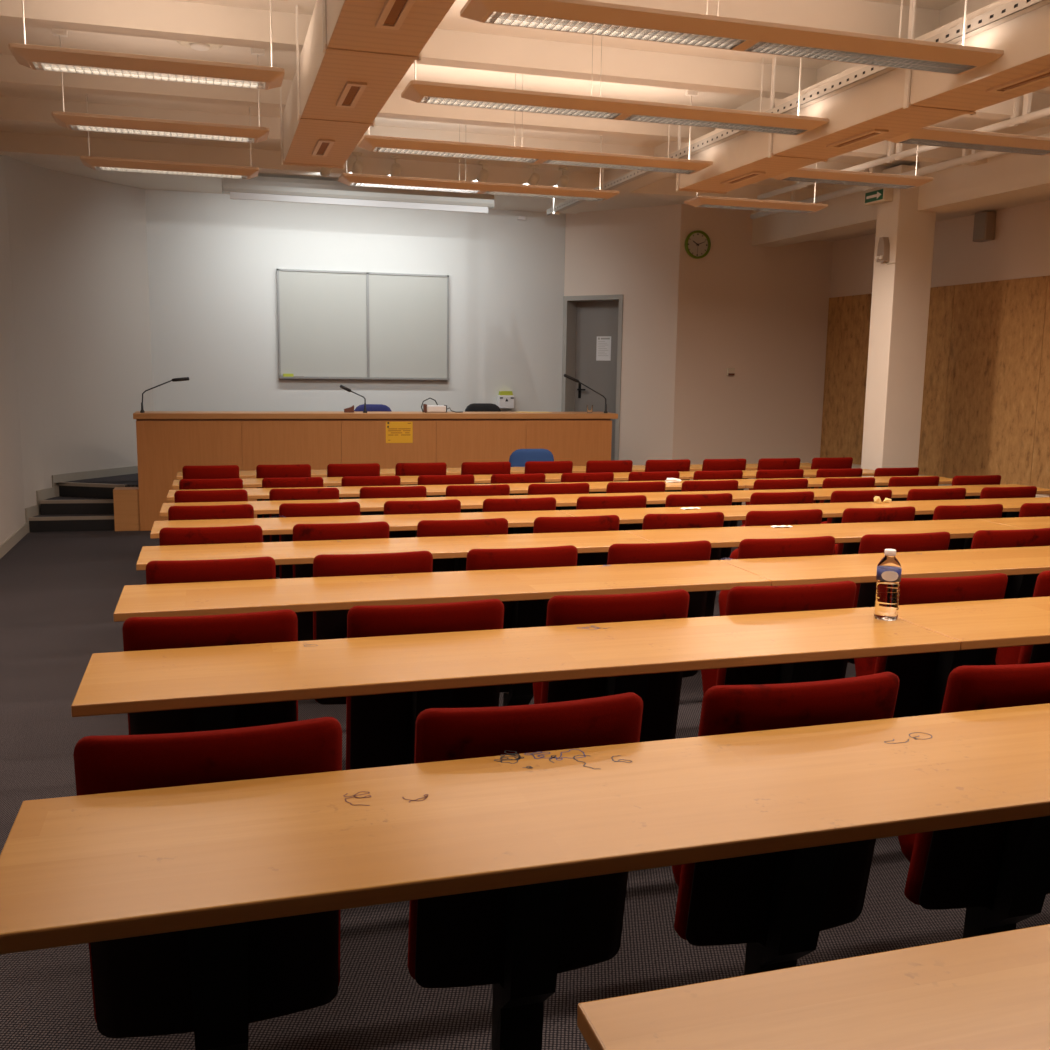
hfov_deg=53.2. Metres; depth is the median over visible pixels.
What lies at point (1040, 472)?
sheet
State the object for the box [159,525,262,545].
chair
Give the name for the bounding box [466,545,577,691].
chair
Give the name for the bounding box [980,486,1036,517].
chair
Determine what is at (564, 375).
gooseneck microphone
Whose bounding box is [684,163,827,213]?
pendant lamp
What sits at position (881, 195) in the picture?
exit sign
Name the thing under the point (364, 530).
chair
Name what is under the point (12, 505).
wall
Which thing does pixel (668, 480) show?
tissue
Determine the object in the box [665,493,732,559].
chair
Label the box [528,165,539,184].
spotlight
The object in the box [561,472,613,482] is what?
chair
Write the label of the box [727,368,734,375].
wall switch
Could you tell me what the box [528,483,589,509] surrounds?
chair
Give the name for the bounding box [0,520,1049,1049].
floor
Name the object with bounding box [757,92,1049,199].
pipe
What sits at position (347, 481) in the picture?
chair
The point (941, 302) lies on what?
wall panel
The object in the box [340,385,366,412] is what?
gooseneck microphone
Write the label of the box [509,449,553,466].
office chair
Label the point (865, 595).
chair
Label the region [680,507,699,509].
paper scrap
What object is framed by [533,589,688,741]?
chair
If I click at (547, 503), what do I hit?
chair
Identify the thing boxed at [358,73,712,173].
pendant lamp
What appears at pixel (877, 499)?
scrap
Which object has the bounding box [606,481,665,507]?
chair
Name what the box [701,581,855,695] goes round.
chair
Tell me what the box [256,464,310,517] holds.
chair
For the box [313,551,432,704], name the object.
chair
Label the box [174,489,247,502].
chair
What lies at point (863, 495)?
chair
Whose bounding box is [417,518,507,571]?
chair
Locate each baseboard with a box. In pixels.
[0,523,27,558]
[25,466,137,532]
[852,465,1043,496]
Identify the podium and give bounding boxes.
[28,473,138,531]
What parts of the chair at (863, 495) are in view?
backrest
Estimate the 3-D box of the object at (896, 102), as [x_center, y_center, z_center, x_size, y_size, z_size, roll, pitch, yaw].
[2.722,-2.028,3.089,0.410,0.582,9.892,-2,9,-16]
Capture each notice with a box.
[386,422,412,442]
[596,336,610,360]
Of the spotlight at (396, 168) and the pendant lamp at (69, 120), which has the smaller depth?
the pendant lamp at (69, 120)
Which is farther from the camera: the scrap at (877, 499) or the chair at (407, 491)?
the chair at (407, 491)
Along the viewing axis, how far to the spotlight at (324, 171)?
9.37 m
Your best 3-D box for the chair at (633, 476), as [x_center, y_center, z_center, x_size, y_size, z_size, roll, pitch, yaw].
[0.987,-0.152,8.347,0.425,0.568,0.281,-2,9,-16]
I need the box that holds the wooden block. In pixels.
[344,405,353,412]
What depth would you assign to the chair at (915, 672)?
3.29 m
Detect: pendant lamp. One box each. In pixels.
[8,0,284,89]
[51,28,268,142]
[80,93,258,178]
[338,124,618,200]
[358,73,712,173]
[401,40,828,134]
[460,0,1003,74]
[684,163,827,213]
[771,145,932,188]
[886,126,1049,155]
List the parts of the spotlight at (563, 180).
plate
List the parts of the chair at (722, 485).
backrest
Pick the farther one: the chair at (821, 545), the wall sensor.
the wall sensor
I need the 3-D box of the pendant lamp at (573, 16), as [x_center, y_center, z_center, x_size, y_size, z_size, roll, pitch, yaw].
[0.924,-2.268,4.342,2.381,0.535,0.300,-2,9,-16]
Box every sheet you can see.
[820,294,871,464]
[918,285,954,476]
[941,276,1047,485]
[1030,275,1049,494]
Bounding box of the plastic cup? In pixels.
[587,405,592,412]
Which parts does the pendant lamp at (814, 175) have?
rod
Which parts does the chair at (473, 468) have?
backrest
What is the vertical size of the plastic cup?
0.088 m
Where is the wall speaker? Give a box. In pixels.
[973,211,995,241]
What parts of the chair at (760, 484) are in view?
backrest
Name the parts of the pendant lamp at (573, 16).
rod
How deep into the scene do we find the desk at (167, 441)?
10.87 m
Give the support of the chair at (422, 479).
attached to the desk at (595, 487)
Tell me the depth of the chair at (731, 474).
8.33 m
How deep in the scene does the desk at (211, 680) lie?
2.59 m
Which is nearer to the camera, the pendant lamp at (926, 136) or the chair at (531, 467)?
the pendant lamp at (926, 136)
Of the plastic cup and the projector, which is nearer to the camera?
the projector
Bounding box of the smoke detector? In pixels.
[177,40,222,50]
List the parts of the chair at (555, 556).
backrest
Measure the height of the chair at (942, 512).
0.568 m
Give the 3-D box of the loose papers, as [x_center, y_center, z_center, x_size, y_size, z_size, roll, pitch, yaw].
[0.088,-1.264,11.729,0.380,0.007,0.180,-2,9,-16]
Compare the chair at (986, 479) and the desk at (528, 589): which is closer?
the desk at (528, 589)
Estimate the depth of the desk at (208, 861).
1.59 m
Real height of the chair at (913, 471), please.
0.568 m
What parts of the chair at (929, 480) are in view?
backrest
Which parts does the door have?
handle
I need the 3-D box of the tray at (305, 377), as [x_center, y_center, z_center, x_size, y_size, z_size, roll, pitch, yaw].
[-1.903,-1.757,12.554,2.030,0.022,0.033,-2,9,-16]
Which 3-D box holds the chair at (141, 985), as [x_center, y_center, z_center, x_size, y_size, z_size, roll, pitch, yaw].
[-0.547,0.600,1.861,0.425,0.568,0.281,-2,9,-16]
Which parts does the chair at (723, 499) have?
backrest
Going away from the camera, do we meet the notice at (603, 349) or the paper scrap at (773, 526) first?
the paper scrap at (773, 526)
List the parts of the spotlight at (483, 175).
plate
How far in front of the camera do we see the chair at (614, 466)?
9.10 m
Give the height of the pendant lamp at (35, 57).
0.535 m
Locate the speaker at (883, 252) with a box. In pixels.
[875,237,895,264]
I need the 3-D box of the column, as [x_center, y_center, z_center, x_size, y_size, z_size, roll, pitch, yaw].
[3.495,-1.355,9.905,0.400,3.860,0.330,-2,9,-16]
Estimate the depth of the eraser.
12.29 m
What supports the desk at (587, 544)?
on the floor
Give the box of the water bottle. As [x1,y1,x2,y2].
[874,549,901,620]
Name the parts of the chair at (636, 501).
backrest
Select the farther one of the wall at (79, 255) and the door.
the door
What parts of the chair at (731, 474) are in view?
backrest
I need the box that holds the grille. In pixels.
[973,213,985,239]
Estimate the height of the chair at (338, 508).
0.568 m
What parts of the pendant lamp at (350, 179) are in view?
rod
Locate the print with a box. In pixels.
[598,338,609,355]
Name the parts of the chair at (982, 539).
backrest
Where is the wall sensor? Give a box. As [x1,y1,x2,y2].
[517,216,525,219]
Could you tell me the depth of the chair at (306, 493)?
6.47 m
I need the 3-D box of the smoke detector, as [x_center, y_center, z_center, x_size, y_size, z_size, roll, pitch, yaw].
[-1.925,-2.843,6.209,0.260,0.042,0.260,-2,9,-16]
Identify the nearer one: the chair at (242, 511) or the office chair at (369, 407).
the chair at (242, 511)
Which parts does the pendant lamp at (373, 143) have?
rod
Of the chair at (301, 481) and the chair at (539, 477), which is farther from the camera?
the chair at (539, 477)
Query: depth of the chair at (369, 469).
8.47 m
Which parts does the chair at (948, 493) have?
backrest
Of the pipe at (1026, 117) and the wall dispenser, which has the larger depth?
the wall dispenser
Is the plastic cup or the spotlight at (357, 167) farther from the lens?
the plastic cup
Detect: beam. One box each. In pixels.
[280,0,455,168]
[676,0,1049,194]
[751,125,1049,246]
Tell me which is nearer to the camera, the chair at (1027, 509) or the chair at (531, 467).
the chair at (1027, 509)
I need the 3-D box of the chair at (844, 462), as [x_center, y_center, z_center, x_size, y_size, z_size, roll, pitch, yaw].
[2.840,-0.362,9.896,0.425,0.568,0.281,-2,9,-16]
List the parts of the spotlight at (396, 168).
plate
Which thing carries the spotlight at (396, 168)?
attached to the ceiling
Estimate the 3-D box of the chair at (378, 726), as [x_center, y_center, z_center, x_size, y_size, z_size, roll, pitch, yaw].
[-0.291,0.474,2.942,0.425,0.568,0.281,-2,9,-16]
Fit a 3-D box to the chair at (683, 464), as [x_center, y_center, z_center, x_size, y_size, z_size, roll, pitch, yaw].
[1.243,-0.313,9.423,0.425,0.568,0.281,-2,9,-16]
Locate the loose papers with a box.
[515,411,550,412]
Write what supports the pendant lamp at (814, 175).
hanging from the ceiling
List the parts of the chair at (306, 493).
backrest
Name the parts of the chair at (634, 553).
backrest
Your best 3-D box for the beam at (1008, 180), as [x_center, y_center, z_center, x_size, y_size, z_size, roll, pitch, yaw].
[5.225,-2.494,5.881,1.100,0.430,14.100,-2,9,-16]
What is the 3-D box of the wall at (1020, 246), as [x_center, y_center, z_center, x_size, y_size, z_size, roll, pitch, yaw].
[5.787,-0.965,6.289,0.120,3.560,14.100,-2,9,-16]
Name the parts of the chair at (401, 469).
backrest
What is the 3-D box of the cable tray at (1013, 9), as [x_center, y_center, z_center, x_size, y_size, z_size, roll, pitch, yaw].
[1.915,-2.413,4.919,0.070,0.395,11.800,-2,9,-16]
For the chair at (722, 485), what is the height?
0.568 m
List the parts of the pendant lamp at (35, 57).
rod, rod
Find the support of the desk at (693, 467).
on the floor
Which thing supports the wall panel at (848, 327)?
attached to the wall at (1020, 246)
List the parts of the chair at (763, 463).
backrest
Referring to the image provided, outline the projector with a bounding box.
[421,398,462,412]
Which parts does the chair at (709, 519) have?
backrest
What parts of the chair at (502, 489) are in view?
backrest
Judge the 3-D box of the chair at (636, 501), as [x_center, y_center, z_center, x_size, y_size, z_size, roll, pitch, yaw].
[0.475,0.098,6.185,0.425,0.568,0.281,-2,9,-16]
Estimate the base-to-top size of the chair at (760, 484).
0.568 m
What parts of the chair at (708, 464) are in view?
backrest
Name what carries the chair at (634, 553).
attached to the desk at (528, 589)
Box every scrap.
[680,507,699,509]
[771,525,792,527]
[874,496,880,502]
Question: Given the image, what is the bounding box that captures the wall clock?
[684,230,710,258]
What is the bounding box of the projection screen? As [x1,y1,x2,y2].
[222,176,494,212]
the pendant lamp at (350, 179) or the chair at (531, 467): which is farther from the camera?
the chair at (531, 467)
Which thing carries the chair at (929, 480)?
attached to the desk at (563, 501)
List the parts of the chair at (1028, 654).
seat, backrest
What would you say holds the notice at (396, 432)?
attached to the desk at (167, 441)
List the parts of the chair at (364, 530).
backrest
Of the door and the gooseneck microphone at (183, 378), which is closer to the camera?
the gooseneck microphone at (183, 378)
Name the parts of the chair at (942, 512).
backrest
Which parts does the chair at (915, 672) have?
seat, backrest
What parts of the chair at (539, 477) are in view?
backrest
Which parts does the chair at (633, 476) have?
backrest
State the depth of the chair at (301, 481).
7.40 m
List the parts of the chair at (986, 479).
backrest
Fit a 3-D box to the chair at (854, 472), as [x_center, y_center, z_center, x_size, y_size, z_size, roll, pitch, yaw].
[2.583,-0.201,8.820,0.425,0.568,0.281,-2,9,-16]
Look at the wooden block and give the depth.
11.07 m
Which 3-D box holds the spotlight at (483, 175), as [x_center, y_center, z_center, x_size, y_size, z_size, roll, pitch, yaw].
[-0.393,-3.290,9.796,0.090,0.194,0.137,-3,9,-22]
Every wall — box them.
[0,155,25,544]
[4,155,153,514]
[145,189,565,411]
[564,204,680,464]
[672,204,832,504]
[830,200,1049,496]
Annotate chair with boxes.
[73,717,341,1037]
[122,609,297,734]
[146,556,275,584]
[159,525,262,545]
[168,504,253,520]
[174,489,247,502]
[179,478,242,489]
[182,465,238,478]
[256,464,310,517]
[262,477,322,541]
[269,488,338,576]
[279,502,359,578]
[293,521,388,640]
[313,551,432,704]
[327,463,379,498]
[341,476,400,498]
[346,599,503,769]
[354,404,391,411]
[360,486,426,514]
[384,499,460,537]
[395,462,446,485]
[408,692,642,987]
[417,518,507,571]
[418,474,474,496]
[446,484,509,512]
[461,462,510,483]
[465,403,500,411]
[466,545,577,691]
[483,497,555,533]
[491,473,545,495]
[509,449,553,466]
[524,461,572,473]
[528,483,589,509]
[533,515,619,564]
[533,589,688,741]
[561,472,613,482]
[576,495,646,529]
[586,460,632,472]
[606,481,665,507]
[607,540,710,677]
[628,471,679,506]
[642,512,723,616]
[645,459,690,491]
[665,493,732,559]
[672,672,898,945]
[681,480,738,557]
[693,470,742,526]
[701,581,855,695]
[702,459,745,504]
[718,536,834,615]
[729,509,822,559]
[738,491,813,547]
[742,479,807,524]
[745,469,803,504]
[749,458,800,489]
[807,457,852,488]
[813,468,862,502]
[820,477,874,521]
[821,489,891,543]
[833,506,915,554]
[848,531,949,663]
[854,573,1007,717]
[874,467,918,486]
[888,476,939,500]
[898,662,1049,909]
[907,488,965,520]
[932,504,1002,549]
[951,475,1000,498]
[971,528,1049,598]
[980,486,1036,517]
[995,570,1049,664]
[1019,503,1049,516]
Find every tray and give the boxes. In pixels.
[279,376,448,379]
[547,0,1049,214]
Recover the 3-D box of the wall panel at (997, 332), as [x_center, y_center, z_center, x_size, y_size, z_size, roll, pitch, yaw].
[4.541,-1.374,10.211,0.018,1.965,1.250,-2,9,-16]
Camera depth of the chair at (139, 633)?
2.65 m
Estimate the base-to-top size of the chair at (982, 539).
0.568 m
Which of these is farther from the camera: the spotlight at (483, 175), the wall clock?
the wall clock
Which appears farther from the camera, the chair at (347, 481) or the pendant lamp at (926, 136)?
the chair at (347, 481)
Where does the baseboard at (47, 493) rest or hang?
attached to the wall at (79, 255)
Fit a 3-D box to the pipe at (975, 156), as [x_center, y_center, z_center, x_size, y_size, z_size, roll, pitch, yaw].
[4.178,-2.644,6.123,0.064,0.236,11.600,-2,9,-16]
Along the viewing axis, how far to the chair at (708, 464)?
9.41 m
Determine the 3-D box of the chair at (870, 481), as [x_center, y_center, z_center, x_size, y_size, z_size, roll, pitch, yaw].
[2.328,-0.076,7.739,0.425,0.568,0.281,-2,9,-16]
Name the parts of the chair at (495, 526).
backrest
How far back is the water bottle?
2.94 m
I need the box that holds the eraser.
[283,374,303,376]
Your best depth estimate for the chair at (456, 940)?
1.93 m
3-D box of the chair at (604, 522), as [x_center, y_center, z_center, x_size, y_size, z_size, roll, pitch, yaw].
[0.220,0.224,5.104,0.425,0.568,0.281,-2,9,-16]
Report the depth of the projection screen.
10.79 m
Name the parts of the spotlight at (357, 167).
plate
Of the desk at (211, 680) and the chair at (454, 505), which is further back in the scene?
the chair at (454, 505)
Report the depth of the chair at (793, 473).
8.49 m
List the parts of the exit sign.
green panel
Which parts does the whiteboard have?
board panel, board panel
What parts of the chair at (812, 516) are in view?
seat, backrest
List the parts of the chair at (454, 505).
backrest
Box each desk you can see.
[0,703,1049,1049]
[71,596,1049,763]
[113,411,617,530]
[113,546,1049,705]
[136,516,1049,570]
[150,497,1049,538]
[160,484,1049,516]
[167,476,952,500]
[172,469,874,488]
[176,463,811,479]
[577,924,1049,1049]
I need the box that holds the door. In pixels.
[561,294,622,459]
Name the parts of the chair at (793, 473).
backrest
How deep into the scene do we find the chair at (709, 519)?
5.11 m
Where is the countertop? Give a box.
[133,411,617,418]
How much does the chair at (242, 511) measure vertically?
0.568 m
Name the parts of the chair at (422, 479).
backrest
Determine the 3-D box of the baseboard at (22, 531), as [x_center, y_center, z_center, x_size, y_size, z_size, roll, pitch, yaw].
[-2.921,0.828,3.739,0.015,0.534,13.700,-2,9,-16]
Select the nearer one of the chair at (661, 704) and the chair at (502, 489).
the chair at (661, 704)
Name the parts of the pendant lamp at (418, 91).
rod, rod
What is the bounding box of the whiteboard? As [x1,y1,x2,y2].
[277,269,448,379]
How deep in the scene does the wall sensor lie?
12.81 m
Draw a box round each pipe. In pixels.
[750,133,1049,218]
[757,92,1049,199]
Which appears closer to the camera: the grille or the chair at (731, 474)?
the chair at (731, 474)
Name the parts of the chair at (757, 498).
backrest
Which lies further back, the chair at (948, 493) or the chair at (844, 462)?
the chair at (844, 462)
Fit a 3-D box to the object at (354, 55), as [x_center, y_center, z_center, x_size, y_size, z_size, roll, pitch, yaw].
[-0.005,-1.944,2.281,0.414,0.582,9.892,-2,9,-16]
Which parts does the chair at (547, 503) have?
backrest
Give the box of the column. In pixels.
[861,165,935,476]
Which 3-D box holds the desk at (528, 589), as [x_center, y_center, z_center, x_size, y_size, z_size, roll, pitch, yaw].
[1.639,0.490,4.277,6.120,0.750,0.642,-2,9,-16]
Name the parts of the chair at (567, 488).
backrest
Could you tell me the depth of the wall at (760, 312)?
12.62 m
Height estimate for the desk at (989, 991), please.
0.750 m
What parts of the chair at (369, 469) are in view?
backrest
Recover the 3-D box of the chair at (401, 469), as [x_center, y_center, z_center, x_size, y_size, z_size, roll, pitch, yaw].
[-0.887,-0.248,8.792,0.425,0.568,0.281,-2,9,-16]
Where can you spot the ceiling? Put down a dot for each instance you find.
(460, 50)
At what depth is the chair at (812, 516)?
5.25 m
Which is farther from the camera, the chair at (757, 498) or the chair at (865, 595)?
the chair at (757, 498)
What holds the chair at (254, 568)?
attached to the desk at (528, 589)
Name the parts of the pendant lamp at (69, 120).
rod, rod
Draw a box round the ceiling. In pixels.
[0,0,1049,213]
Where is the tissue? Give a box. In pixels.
[665,478,681,482]
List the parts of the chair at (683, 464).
backrest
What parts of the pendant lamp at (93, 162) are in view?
rod, rod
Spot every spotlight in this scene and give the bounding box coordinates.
[320,167,331,176]
[351,152,362,173]
[390,155,401,175]
[477,161,488,181]
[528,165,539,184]
[557,167,568,186]
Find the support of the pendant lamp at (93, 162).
hanging from the ceiling
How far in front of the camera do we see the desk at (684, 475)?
8.52 m
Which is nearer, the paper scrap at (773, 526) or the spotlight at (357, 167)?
the paper scrap at (773, 526)
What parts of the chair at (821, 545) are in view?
seat, backrest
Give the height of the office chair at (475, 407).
0.809 m
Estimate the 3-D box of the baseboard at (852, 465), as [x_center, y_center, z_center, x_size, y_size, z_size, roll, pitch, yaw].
[5.685,0.516,6.490,0.050,0.570,14.100,-2,9,-16]
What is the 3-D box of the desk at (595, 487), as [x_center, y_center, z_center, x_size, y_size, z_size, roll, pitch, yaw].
[0.532,0.054,7.971,6.120,0.750,0.642,-2,9,-16]
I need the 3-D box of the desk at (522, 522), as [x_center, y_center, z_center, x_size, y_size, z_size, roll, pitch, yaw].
[1.085,0.272,6.124,6.120,0.750,0.642,-2,9,-16]
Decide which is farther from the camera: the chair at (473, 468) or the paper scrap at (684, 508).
the chair at (473, 468)
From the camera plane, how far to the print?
13.16 m
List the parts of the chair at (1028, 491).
backrest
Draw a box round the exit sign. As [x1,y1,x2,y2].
[864,188,892,205]
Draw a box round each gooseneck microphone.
[140,377,188,412]
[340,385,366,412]
[563,374,607,412]
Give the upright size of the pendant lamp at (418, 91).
0.535 m
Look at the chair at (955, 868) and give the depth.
2.24 m
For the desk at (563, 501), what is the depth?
6.73 m
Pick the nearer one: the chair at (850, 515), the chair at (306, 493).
the chair at (850, 515)
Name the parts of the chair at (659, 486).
backrest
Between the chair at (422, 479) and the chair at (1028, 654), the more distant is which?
the chair at (422, 479)
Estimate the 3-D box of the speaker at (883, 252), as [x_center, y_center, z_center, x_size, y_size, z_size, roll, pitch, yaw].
[3.299,-2.511,9.588,0.085,0.245,0.205,-2,9,-16]
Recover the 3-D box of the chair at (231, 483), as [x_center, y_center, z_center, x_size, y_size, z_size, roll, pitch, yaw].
[-2.208,-0.055,7.401,0.425,0.568,0.281,-2,9,-16]
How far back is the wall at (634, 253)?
12.61 m
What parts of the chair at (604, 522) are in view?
backrest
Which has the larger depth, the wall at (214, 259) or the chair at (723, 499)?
the wall at (214, 259)
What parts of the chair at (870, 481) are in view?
backrest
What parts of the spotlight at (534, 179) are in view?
plate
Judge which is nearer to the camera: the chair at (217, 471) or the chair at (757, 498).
the chair at (757, 498)
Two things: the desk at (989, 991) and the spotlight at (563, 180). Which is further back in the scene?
the spotlight at (563, 180)
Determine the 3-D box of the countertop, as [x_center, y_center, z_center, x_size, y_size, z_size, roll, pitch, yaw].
[-1.467,-1.176,11.220,5.095,0.057,0.465,-2,9,-16]
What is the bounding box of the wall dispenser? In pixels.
[497,391,513,408]
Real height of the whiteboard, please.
1.255 m
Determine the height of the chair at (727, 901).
0.568 m
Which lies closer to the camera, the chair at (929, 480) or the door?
the chair at (929, 480)

